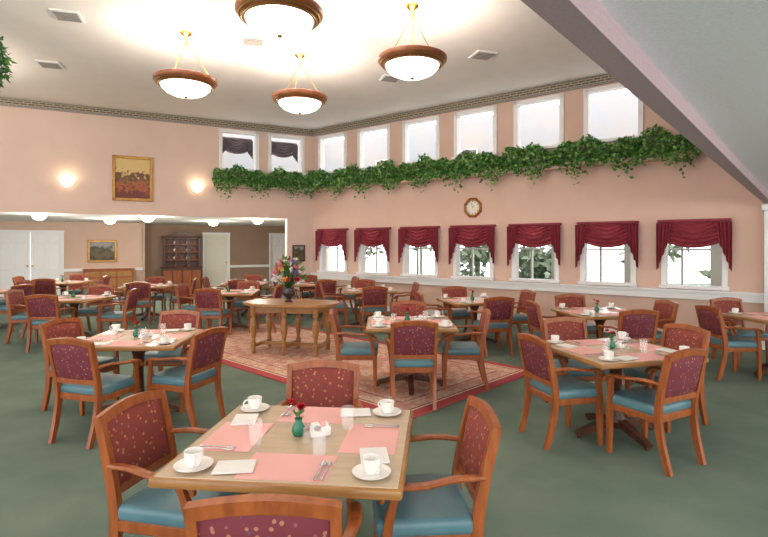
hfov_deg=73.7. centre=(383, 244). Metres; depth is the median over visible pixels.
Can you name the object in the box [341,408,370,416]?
napkin
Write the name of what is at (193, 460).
coffee cup
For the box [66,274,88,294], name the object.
dining chair
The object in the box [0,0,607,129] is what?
ceiling
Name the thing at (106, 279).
dining chair
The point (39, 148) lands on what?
wall
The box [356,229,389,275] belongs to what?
window
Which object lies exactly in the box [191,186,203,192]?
wall sconce
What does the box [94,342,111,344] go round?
napkin
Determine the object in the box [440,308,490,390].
dining chair
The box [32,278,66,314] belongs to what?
dining chair
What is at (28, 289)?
dining chair
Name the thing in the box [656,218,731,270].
swag valance
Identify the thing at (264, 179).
ivy garland
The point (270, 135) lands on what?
window
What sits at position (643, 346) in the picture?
place mat
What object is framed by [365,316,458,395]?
dining table
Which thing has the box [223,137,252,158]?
valance
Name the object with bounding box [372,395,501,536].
dining chair
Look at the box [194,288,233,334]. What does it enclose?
dining chair
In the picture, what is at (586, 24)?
beam
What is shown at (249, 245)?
wall alcove recess
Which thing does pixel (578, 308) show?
place mat
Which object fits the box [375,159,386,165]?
picture
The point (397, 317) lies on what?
place mat
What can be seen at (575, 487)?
floor
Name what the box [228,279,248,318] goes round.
dining chair
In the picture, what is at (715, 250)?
window
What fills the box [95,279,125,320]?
dining chair
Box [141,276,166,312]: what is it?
dining chair
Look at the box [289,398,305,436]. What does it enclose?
bud vase
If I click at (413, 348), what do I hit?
dining chair
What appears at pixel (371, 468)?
coffee cup
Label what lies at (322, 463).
cutlery
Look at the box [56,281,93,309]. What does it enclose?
dining table
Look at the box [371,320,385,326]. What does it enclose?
coffee cup
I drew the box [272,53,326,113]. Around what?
bowl light
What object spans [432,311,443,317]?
coffee cup
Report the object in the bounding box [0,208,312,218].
trim
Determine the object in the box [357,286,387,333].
dining chair
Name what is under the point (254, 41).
ceiling vent
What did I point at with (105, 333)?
napkin
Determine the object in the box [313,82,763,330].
wall
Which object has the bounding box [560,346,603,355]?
place mat
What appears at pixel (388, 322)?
place mat
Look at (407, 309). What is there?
bud vase
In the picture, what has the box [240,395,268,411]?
coffee cup
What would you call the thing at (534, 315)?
dining chair
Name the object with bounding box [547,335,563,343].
coffee cup
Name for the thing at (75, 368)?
dining chair
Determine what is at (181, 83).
bowl light
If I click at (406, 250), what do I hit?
window
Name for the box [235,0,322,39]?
bowl light
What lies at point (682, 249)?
window frames
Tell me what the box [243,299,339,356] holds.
console table
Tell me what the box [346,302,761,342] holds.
baseboard
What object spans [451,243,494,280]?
window
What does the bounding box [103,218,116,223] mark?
flush ceiling light
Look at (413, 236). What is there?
swag valance
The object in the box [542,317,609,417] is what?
dining chair
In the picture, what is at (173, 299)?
dining chair
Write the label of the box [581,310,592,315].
coffee cup
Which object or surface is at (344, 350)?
dining chair
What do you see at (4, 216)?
ceiling
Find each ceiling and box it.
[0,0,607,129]
[0,212,284,225]
[598,0,767,191]
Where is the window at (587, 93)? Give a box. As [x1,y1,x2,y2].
[583,83,642,144]
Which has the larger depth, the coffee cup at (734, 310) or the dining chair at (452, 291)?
the dining chair at (452, 291)
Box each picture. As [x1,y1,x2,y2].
[292,245,304,261]
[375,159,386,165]
[461,148,477,155]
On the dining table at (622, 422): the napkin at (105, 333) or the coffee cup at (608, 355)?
the coffee cup at (608, 355)
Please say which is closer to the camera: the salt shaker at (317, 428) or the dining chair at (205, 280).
the salt shaker at (317, 428)
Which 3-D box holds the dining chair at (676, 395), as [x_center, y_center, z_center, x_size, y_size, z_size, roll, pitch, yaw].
[2.102,1.206,3.962,0.581,0.900,0.558,0,0,-28]
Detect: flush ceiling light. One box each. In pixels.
[30,213,47,219]
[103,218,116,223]
[141,216,154,221]
[207,221,218,225]
[252,218,263,223]
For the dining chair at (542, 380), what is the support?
on the floor
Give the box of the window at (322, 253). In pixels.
[317,244,347,273]
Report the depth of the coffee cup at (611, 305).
7.36 m
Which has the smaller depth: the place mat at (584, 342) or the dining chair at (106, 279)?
the place mat at (584, 342)
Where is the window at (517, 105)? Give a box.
[513,93,563,150]
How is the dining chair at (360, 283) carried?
on the floor
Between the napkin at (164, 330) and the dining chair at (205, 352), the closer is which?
the dining chair at (205, 352)
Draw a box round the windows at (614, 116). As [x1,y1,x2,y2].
[325,93,637,171]
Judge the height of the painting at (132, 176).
1.080 m
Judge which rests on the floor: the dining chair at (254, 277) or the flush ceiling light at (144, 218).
the dining chair at (254, 277)
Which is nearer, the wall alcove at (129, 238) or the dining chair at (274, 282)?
the dining chair at (274, 282)
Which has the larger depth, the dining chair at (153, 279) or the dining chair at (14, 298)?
the dining chair at (153, 279)
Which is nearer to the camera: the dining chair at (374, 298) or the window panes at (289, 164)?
the dining chair at (374, 298)
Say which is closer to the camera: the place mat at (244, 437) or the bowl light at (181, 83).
the place mat at (244, 437)
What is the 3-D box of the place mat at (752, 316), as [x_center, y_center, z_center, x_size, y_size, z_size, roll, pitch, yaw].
[4.733,0.907,6.402,0.250,0.002,0.360,0,0,-5]
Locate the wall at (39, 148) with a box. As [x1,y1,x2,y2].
[0,105,312,298]
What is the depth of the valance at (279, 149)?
14.44 m
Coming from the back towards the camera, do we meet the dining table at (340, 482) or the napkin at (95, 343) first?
the napkin at (95, 343)
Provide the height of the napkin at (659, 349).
0.008 m
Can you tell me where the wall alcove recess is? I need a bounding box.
[145,224,284,287]
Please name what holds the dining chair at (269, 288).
on the floor
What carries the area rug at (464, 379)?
on the floor
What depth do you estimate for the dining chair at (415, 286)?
10.56 m
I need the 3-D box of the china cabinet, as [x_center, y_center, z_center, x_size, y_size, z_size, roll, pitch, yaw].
[-7.168,0.565,18.147,1.360,2.170,0.529,0,0,-27]
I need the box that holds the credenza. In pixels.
[82,268,134,295]
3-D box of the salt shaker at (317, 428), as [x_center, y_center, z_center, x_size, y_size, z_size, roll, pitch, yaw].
[-0.306,0.870,2.362,0.040,0.075,0.039,0,0,0]
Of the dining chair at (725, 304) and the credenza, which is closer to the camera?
the dining chair at (725, 304)
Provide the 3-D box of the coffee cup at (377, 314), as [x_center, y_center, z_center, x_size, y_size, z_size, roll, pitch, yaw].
[-0.070,0.856,6.310,0.156,0.068,0.156,0,0,27]
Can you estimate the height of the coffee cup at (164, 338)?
0.068 m
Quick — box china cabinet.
[160,230,202,292]
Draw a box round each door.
[0,230,63,296]
[202,232,229,288]
[269,233,284,285]
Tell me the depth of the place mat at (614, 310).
7.09 m
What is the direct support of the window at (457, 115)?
in the wall at (657, 190)
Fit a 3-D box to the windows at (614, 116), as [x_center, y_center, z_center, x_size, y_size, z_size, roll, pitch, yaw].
[3.995,-2.350,12.386,18.000,2.000,0.101,0,0,37]
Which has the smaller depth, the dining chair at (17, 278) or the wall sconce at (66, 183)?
the wall sconce at (66, 183)
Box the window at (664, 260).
[659,244,729,290]
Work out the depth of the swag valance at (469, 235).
11.27 m
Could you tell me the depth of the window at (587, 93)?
9.81 m
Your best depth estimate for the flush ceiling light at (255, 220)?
14.08 m
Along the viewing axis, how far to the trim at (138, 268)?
16.37 m
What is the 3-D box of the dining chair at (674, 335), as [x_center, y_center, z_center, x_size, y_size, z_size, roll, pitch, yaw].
[2.656,1.206,4.806,0.558,0.900,0.581,0,0,-20]
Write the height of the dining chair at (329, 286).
0.900 m
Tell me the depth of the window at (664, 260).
8.86 m
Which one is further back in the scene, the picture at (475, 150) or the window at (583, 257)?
the picture at (475, 150)
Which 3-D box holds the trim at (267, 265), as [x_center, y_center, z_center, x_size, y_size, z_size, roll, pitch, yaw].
[-5.106,0.800,19.507,1.550,0.090,0.051,0,0,-27]
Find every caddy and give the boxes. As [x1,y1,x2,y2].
[141,329,152,336]
[308,420,330,437]
[615,340,625,348]
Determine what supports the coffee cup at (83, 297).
on the dining table at (73, 303)
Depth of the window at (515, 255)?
10.72 m
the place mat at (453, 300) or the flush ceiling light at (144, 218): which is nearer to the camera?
the place mat at (453, 300)
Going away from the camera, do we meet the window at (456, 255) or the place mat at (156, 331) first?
the place mat at (156, 331)
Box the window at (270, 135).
[267,133,305,175]
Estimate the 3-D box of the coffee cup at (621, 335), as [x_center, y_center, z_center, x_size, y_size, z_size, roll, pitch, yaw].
[2.290,0.871,4.926,0.156,0.068,0.156,0,0,-30]
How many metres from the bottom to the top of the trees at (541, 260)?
3.715 m
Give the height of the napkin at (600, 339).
0.008 m
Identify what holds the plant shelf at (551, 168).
attached to the wall at (657, 190)
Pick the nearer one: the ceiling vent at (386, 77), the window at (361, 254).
the ceiling vent at (386, 77)
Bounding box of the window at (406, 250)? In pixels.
[400,244,438,277]
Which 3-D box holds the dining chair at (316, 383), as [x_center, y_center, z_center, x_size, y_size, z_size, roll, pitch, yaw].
[-0.402,1.206,3.126,0.581,0.900,0.558,0,0,1]
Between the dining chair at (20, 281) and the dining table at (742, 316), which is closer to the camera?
the dining table at (742, 316)
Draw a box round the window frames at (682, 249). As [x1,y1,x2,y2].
[326,246,709,284]
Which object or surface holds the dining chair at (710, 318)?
on the floor
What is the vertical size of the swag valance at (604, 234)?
0.895 m
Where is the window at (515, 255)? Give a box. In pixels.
[509,243,559,283]
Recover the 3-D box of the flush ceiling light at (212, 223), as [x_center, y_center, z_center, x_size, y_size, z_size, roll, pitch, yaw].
[-5.200,-0.652,15.600,0.340,0.155,0.340,0,0,0]
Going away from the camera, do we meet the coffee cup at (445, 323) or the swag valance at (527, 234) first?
the coffee cup at (445, 323)
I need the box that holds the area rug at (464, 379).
[180,322,523,417]
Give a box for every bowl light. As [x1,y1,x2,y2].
[152,30,217,98]
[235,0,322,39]
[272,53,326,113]
[378,2,446,80]
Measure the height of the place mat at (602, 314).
0.002 m
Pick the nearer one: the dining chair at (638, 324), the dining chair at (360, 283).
the dining chair at (638, 324)
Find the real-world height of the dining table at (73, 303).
0.740 m
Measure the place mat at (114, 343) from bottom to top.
0.002 m
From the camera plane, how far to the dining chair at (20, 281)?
11.04 m
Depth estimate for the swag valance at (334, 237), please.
13.80 m
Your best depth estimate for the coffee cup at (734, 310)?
6.75 m
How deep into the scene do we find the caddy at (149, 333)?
5.07 m
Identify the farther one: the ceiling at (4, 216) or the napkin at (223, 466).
the ceiling at (4, 216)
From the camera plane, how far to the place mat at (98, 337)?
5.01 m
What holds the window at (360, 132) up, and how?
in the wall at (657, 190)
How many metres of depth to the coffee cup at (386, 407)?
2.73 m
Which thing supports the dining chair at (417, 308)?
on the area rug at (464, 379)
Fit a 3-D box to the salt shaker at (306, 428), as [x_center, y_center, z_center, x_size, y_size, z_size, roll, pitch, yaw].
[-0.356,0.870,2.357,0.040,0.075,0.039,0,0,0]
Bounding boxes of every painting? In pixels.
[88,240,116,261]
[112,155,152,201]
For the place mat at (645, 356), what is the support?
on the dining table at (622, 422)
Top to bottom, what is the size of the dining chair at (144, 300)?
0.900 m
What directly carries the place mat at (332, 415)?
on the dining table at (340, 482)
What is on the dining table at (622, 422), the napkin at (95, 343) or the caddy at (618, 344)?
the caddy at (618, 344)
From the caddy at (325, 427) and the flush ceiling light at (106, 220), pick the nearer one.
the caddy at (325, 427)
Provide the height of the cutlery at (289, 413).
0.005 m
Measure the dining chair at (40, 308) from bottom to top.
0.900 m
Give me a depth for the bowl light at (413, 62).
6.66 m
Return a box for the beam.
[521,0,767,203]
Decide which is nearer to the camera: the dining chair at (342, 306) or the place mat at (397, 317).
the place mat at (397, 317)
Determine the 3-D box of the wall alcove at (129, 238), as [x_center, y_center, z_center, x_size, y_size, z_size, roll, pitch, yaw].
[-11.913,0.460,15.455,8.400,2.380,0.200,0,0,-27]
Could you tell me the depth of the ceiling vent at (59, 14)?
7.16 m
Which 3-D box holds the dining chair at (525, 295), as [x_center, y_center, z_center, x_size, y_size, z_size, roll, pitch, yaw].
[2.210,1.206,8.651,0.558,0.900,0.581,0,0,-12]
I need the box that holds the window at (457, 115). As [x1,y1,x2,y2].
[451,105,497,159]
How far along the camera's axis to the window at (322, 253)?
14.18 m
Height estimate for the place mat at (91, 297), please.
0.002 m
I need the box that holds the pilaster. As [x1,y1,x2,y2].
[762,204,767,349]
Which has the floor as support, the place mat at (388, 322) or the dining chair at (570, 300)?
the dining chair at (570, 300)
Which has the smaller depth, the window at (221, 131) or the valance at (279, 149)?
the window at (221, 131)
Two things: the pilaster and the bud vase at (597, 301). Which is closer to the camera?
the bud vase at (597, 301)
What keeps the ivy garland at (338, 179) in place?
on the plant shelf at (551, 168)
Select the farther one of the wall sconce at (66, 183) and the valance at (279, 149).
the valance at (279, 149)
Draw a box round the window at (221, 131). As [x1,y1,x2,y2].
[218,128,258,170]
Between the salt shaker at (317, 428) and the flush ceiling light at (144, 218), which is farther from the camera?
the flush ceiling light at (144, 218)
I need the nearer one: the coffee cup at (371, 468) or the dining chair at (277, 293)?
the coffee cup at (371, 468)
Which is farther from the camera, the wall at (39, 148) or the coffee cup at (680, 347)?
the wall at (39, 148)
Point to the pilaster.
(764, 206)
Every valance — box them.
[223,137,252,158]
[272,141,297,162]
[315,228,348,260]
[354,227,390,261]
[398,226,439,262]
[449,224,495,264]
[507,223,561,265]
[575,221,638,267]
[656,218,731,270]
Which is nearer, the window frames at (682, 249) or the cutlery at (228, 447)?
the cutlery at (228, 447)
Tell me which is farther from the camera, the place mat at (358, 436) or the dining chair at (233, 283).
the dining chair at (233, 283)
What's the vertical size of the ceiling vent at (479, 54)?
0.030 m
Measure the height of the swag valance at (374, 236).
0.895 m
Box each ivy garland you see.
[211,163,313,201]
[304,123,702,200]
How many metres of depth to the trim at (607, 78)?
11.28 m
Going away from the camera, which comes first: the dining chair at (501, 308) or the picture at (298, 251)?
the dining chair at (501, 308)
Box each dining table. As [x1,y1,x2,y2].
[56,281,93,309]
[58,295,116,336]
[86,329,202,411]
[117,284,176,320]
[148,404,413,500]
[210,289,259,329]
[220,282,271,315]
[292,282,338,314]
[343,288,397,324]
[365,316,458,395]
[436,296,515,342]
[548,338,708,450]
[551,307,625,338]
[722,313,767,376]
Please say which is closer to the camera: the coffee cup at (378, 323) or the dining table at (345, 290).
the coffee cup at (378, 323)
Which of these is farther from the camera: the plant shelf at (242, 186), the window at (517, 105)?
the plant shelf at (242, 186)
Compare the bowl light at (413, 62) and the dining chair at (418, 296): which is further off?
the dining chair at (418, 296)
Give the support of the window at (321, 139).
in the wall at (657, 190)
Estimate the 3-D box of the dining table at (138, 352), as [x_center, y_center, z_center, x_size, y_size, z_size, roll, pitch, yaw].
[-2.420,1.280,5.050,1.000,0.740,0.950,0,0,-4]
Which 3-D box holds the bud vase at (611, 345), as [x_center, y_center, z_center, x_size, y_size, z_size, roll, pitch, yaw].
[1.990,0.821,4.492,0.087,0.173,0.080,0,0,0]
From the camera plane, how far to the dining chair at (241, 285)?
10.71 m
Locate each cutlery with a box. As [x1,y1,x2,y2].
[198,445,235,449]
[282,405,295,415]
[313,460,331,480]
[364,424,398,427]
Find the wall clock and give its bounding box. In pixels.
[464,198,481,217]
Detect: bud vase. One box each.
[132,319,139,336]
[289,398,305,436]
[403,307,409,319]
[593,299,599,310]
[605,329,615,348]
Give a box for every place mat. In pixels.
[80,296,105,298]
[86,334,124,340]
[102,340,151,345]
[127,329,164,333]
[153,333,189,339]
[199,422,273,451]
[234,452,336,482]
[275,406,347,423]
[338,424,399,454]
[371,320,392,324]
[392,316,421,318]
[425,319,449,323]
[446,299,460,301]
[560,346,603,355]
[564,310,592,313]
[566,339,607,345]
[571,307,603,309]
[595,313,618,315]
[606,309,624,312]
[615,352,664,360]
[626,342,663,350]
[743,312,767,314]
[746,315,767,319]
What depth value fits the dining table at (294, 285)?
11.79 m
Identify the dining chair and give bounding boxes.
[0,280,35,324]
[0,284,33,331]
[3,289,37,343]
[12,276,24,285]
[24,294,76,352]
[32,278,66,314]
[39,317,119,415]
[45,337,142,448]
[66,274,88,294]
[78,284,113,332]
[80,275,110,308]
[93,389,248,536]
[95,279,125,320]
[96,288,140,333]
[125,282,156,325]
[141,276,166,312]
[144,309,200,398]
[144,327,227,426]
[169,278,196,309]
[174,283,211,328]
[183,493,361,536]
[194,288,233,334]
[202,277,227,308]
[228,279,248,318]
[233,280,259,322]
[244,274,262,295]
[249,284,283,332]
[264,284,285,314]
[273,281,298,317]
[277,360,362,521]
[299,275,316,298]
[309,280,336,318]
[319,283,347,328]
[329,308,377,390]
[333,276,358,314]
[354,279,374,320]
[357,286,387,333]
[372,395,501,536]
[385,320,439,409]
[388,300,427,374]
[390,282,419,315]
[413,291,452,341]
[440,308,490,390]
[442,286,470,333]
[469,296,514,356]
[494,289,535,345]
[517,333,605,449]
[524,300,555,339]
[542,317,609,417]
[554,294,595,358]
[596,309,658,384]
[603,348,708,476]
[625,323,710,432]
[653,299,678,342]
[695,305,763,380]
[709,297,767,366]
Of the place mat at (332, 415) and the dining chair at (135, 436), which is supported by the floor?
the dining chair at (135, 436)
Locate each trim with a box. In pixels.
[0,97,311,135]
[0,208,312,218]
[64,267,142,271]
[230,264,268,267]
[310,272,763,302]
[312,74,617,135]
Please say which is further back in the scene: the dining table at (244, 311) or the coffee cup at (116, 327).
the dining table at (244, 311)
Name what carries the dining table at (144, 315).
on the floor
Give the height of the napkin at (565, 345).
0.008 m
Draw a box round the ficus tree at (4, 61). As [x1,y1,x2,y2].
[0,36,17,87]
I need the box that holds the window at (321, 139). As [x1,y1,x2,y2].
[318,131,346,173]
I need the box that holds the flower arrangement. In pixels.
[271,254,306,301]
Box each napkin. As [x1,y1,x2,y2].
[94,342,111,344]
[102,332,117,334]
[162,329,178,331]
[211,459,256,474]
[230,413,258,425]
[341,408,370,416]
[359,447,389,463]
[556,343,577,347]
[597,338,617,341]
[617,355,639,360]
[655,348,677,352]
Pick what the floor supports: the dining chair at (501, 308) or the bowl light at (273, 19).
the dining chair at (501, 308)
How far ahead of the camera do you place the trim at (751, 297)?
10.07 m
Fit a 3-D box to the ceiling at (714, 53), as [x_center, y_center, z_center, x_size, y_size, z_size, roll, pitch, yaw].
[3.320,-0.792,2.900,12.160,0.115,10.800,0,0,0]
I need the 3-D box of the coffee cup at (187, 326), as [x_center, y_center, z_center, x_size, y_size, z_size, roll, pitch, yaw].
[-2.087,0.871,5.444,0.156,0.068,0.156,0,0,-34]
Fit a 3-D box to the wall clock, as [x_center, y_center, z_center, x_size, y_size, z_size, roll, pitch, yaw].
[1.968,-0.830,11.374,0.434,0.434,0.046,0,0,37]
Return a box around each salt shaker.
[303,426,309,431]
[314,426,320,431]
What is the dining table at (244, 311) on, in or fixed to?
on the floor
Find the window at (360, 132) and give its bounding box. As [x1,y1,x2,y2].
[356,124,390,170]
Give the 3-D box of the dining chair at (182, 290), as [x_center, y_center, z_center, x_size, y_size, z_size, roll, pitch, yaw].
[-3.672,1.191,9.876,0.558,0.900,0.581,0,0,6]
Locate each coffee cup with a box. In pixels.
[79,295,88,299]
[108,324,124,331]
[155,335,172,343]
[173,446,213,472]
[180,323,195,330]
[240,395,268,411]
[352,453,390,479]
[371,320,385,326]
[372,311,383,317]
[373,399,401,415]
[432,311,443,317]
[438,320,451,326]
[459,298,467,302]
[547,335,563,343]
[557,303,567,308]
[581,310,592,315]
[598,350,618,360]
[606,303,616,307]
[613,331,630,339]
[679,346,689,349]
[729,308,741,313]
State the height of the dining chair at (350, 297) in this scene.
0.900 m
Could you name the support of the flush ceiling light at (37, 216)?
attached to the ceiling at (4, 216)
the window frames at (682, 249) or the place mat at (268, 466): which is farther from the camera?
the window frames at (682, 249)
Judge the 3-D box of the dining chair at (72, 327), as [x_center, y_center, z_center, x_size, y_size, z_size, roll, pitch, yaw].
[-3.102,1.206,5.233,0.558,0.900,0.581,0,0,15]
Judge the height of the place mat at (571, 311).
0.002 m
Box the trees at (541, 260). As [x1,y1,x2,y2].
[366,243,709,278]
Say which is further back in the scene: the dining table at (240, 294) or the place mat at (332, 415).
the dining table at (240, 294)
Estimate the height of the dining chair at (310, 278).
0.900 m
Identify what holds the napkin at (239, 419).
on the place mat at (244, 437)
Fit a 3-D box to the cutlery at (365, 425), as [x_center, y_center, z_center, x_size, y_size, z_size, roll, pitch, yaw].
[-0.011,0.901,2.555,0.175,0.005,0.049,0,0,6]
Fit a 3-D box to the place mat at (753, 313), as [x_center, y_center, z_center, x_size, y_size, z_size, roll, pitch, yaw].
[5.002,0.908,6.767,0.360,0.002,0.250,0,0,-5]
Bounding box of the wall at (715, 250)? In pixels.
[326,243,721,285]
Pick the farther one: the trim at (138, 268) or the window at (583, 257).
the trim at (138, 268)
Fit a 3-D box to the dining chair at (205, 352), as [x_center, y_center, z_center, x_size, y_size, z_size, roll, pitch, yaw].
[-1.819,1.206,4.764,0.558,0.900,0.581,0,0,18]
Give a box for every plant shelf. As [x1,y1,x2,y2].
[213,182,310,191]
[312,151,692,191]
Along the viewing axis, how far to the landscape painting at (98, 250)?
16.68 m
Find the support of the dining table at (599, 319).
on the floor
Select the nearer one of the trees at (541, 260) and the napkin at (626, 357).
the napkin at (626, 357)
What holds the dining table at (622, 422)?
on the floor
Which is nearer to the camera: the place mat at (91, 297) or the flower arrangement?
the flower arrangement
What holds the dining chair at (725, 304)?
on the floor
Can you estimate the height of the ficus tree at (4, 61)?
4.643 m
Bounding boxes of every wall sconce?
[59,180,74,186]
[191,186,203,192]
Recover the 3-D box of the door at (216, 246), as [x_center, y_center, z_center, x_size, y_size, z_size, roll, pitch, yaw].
[-6.214,0.595,18.975,0.990,2.110,0.120,0,0,-27]
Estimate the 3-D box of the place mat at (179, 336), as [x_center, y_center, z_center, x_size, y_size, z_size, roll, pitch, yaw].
[-2.102,0.908,5.092,0.250,0.002,0.360,0,0,-4]
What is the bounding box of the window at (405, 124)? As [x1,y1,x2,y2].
[400,115,439,164]
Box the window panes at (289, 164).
[223,133,299,171]
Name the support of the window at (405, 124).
in the wall at (657, 190)
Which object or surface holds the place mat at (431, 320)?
on the dining table at (409, 377)
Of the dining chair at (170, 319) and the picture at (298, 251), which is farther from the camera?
the picture at (298, 251)
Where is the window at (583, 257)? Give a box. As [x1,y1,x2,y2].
[578,243,636,286]
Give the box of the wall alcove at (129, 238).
[0,221,142,289]
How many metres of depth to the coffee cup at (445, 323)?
5.57 m
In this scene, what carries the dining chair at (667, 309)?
on the floor
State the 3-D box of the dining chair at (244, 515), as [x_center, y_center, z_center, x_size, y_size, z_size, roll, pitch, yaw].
[-0.369,1.206,1.804,0.581,0.900,0.558,0,0,-1]
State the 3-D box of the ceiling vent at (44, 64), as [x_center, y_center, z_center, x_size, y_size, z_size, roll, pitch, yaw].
[-5.970,-3.215,9.150,0.360,0.030,0.360,0,0,-17]
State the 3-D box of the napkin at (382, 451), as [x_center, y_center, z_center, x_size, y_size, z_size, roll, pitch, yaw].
[-0.042,0.901,2.193,0.120,0.008,0.160,0,0,-5]
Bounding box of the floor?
[0,283,767,536]
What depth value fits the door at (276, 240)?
19.97 m
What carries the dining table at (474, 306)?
on the floor
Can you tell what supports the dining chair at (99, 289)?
on the floor
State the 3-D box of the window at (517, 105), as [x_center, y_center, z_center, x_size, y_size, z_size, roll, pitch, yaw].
[3.185,-2.475,10.530,1.100,1.090,0.260,0,0,37]
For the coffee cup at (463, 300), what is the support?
on the dining table at (474, 306)
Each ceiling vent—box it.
[35,60,63,69]
[49,8,84,23]
[241,35,265,47]
[379,74,399,82]
[468,50,497,60]
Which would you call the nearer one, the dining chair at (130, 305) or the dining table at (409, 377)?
the dining table at (409, 377)
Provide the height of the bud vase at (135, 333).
0.173 m
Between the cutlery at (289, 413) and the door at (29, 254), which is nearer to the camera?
the cutlery at (289, 413)
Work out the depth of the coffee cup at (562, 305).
7.31 m
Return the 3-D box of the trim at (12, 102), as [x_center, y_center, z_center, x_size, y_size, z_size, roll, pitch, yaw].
[-8.159,-3.140,11.290,13.800,0.170,0.070,0,0,-27]

